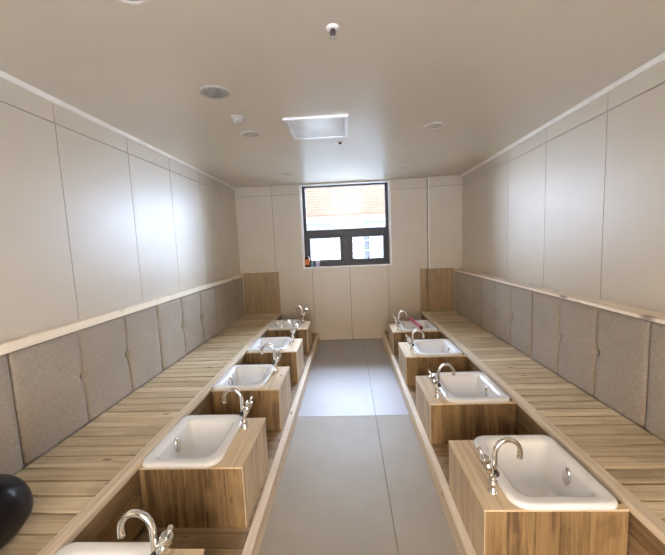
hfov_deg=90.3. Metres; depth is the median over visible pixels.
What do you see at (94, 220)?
wall
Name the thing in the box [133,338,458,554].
floor
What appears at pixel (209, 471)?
foot bath
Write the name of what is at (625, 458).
bench
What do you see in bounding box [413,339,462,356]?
basin
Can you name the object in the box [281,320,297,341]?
tap
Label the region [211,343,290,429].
foot bath
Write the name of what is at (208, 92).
grille
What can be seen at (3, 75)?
trim
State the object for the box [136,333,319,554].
platform
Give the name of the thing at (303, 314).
tap
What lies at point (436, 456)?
platform
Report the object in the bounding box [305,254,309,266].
bottle
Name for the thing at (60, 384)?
cushion
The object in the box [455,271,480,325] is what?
cushion
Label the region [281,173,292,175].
recessed light
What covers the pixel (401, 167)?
recessed light
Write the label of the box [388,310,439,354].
foot bath
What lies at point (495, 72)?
ceiling
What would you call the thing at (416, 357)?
foot bath
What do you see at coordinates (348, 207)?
building
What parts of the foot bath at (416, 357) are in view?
panel, panel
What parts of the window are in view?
sash, sash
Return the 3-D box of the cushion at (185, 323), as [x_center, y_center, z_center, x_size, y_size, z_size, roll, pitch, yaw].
[-1.464,0.456,3.445,0.047,0.578,1.220,-2,6,3]
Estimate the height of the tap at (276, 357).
0.244 m
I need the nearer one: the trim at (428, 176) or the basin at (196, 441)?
the basin at (196, 441)
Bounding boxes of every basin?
[53,542,150,554]
[142,414,241,468]
[212,364,274,390]
[247,337,290,352]
[267,319,301,329]
[399,320,436,331]
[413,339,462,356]
[434,371,509,403]
[474,435,617,510]
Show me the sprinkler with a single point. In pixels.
(332, 28)
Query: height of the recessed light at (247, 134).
0.010 m
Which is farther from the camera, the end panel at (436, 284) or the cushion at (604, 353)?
the end panel at (436, 284)
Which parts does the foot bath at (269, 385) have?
panel, panel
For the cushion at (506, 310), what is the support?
attached to the wall at (577, 206)
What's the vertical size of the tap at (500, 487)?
0.244 m
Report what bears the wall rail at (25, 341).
attached to the wall at (94, 220)
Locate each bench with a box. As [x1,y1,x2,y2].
[0,312,281,554]
[421,311,664,554]
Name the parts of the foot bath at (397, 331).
panel, panel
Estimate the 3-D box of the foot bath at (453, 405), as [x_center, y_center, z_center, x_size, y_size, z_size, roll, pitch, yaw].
[0.934,0.824,2.415,0.559,0.527,0.482,-2,6,3]
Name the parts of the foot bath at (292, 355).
panel, panel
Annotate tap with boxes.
[117,509,172,554]
[222,388,252,429]
[260,343,281,372]
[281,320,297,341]
[294,305,306,322]
[393,310,407,329]
[405,329,424,353]
[428,363,454,398]
[477,437,522,495]
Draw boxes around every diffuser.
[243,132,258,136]
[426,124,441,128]
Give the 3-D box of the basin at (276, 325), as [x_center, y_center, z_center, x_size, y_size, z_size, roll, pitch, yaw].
[-0.619,0.721,4.407,0.395,0.224,0.467,-2,6,3]
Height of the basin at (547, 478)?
0.224 m
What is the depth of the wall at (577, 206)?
2.33 m
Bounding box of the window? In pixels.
[299,180,391,268]
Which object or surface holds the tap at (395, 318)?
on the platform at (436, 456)
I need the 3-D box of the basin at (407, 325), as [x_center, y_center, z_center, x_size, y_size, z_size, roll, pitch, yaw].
[1.061,0.705,4.194,0.420,0.224,0.482,-2,6,3]
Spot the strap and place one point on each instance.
(410, 318)
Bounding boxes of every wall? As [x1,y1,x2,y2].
[0,78,240,473]
[234,175,462,339]
[462,60,664,441]
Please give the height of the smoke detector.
0.043 m
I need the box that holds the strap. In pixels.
[409,317,422,329]
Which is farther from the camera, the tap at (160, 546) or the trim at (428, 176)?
the trim at (428, 176)
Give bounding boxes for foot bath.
[53,509,204,554]
[139,388,268,527]
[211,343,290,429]
[246,320,303,381]
[267,305,311,353]
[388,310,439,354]
[398,329,465,385]
[415,363,515,443]
[448,435,628,554]
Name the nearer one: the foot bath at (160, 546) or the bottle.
the foot bath at (160, 546)
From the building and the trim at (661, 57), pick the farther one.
the building
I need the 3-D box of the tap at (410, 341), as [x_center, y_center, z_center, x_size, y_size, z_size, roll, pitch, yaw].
[0.790,0.611,3.175,0.187,0.244,0.052,-2,6,3]
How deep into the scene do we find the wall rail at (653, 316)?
2.25 m
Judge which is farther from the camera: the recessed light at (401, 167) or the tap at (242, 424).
the recessed light at (401, 167)
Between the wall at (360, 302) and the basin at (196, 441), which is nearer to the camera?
the basin at (196, 441)
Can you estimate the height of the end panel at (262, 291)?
0.634 m
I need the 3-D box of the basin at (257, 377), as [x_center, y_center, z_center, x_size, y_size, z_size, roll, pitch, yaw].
[-0.696,0.898,2.691,0.395,0.224,0.467,-2,6,3]
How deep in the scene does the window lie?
5.07 m
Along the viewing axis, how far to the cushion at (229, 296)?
4.48 m
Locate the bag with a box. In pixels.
[0,474,33,548]
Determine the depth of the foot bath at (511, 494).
1.38 m
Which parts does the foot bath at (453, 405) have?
panel, panel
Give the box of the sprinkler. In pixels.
[326,23,338,39]
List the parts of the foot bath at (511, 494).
panel, panel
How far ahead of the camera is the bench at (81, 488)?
1.71 m
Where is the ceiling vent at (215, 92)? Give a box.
[199,85,229,99]
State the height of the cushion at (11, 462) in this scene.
0.578 m
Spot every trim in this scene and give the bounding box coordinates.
[0,70,235,189]
[427,176,429,268]
[461,52,664,176]
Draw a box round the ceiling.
[0,0,664,186]
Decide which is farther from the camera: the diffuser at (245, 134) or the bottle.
the bottle
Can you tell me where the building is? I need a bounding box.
[305,185,384,260]
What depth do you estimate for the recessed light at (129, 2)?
1.21 m
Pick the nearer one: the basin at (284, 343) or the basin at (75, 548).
the basin at (75, 548)
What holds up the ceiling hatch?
attached to the ceiling
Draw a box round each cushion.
[0,354,22,474]
[5,306,161,464]
[155,287,217,369]
[214,278,244,331]
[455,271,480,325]
[481,278,533,356]
[532,291,652,426]
[646,322,664,441]
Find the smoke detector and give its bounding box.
[230,115,245,124]
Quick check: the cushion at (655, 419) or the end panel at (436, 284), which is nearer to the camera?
the cushion at (655, 419)
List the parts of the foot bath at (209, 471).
panel, panel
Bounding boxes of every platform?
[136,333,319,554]
[381,331,475,554]
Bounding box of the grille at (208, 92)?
[201,87,227,97]
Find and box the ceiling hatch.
[283,114,347,140]
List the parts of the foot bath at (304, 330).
panel, panel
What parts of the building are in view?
pane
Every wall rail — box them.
[0,274,242,355]
[454,269,664,324]
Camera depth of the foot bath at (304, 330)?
4.19 m
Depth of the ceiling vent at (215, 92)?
1.92 m
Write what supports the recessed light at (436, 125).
in the ceiling
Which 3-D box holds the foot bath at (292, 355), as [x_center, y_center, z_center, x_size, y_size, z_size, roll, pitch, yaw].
[-0.601,0.759,3.534,0.516,0.562,0.467,-2,6,3]
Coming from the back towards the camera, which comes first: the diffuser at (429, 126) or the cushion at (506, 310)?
the cushion at (506, 310)
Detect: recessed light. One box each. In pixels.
[116,0,149,4]
[241,131,261,137]
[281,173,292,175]
[397,166,409,168]
[424,122,444,129]
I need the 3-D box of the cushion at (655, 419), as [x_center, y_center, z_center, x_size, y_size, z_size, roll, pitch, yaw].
[1.706,0.575,1.215,0.128,0.594,1.095,-2,6,3]
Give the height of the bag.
0.279 m
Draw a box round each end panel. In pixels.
[243,272,280,313]
[420,268,453,313]
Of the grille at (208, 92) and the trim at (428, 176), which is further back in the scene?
the trim at (428, 176)
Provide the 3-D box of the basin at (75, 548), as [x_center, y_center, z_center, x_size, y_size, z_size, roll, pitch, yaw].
[-0.773,1.076,0.964,0.395,0.224,0.467,-2,6,3]
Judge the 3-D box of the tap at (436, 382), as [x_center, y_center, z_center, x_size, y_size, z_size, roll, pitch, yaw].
[0.750,0.704,2.272,0.187,0.244,0.052,-2,6,3]

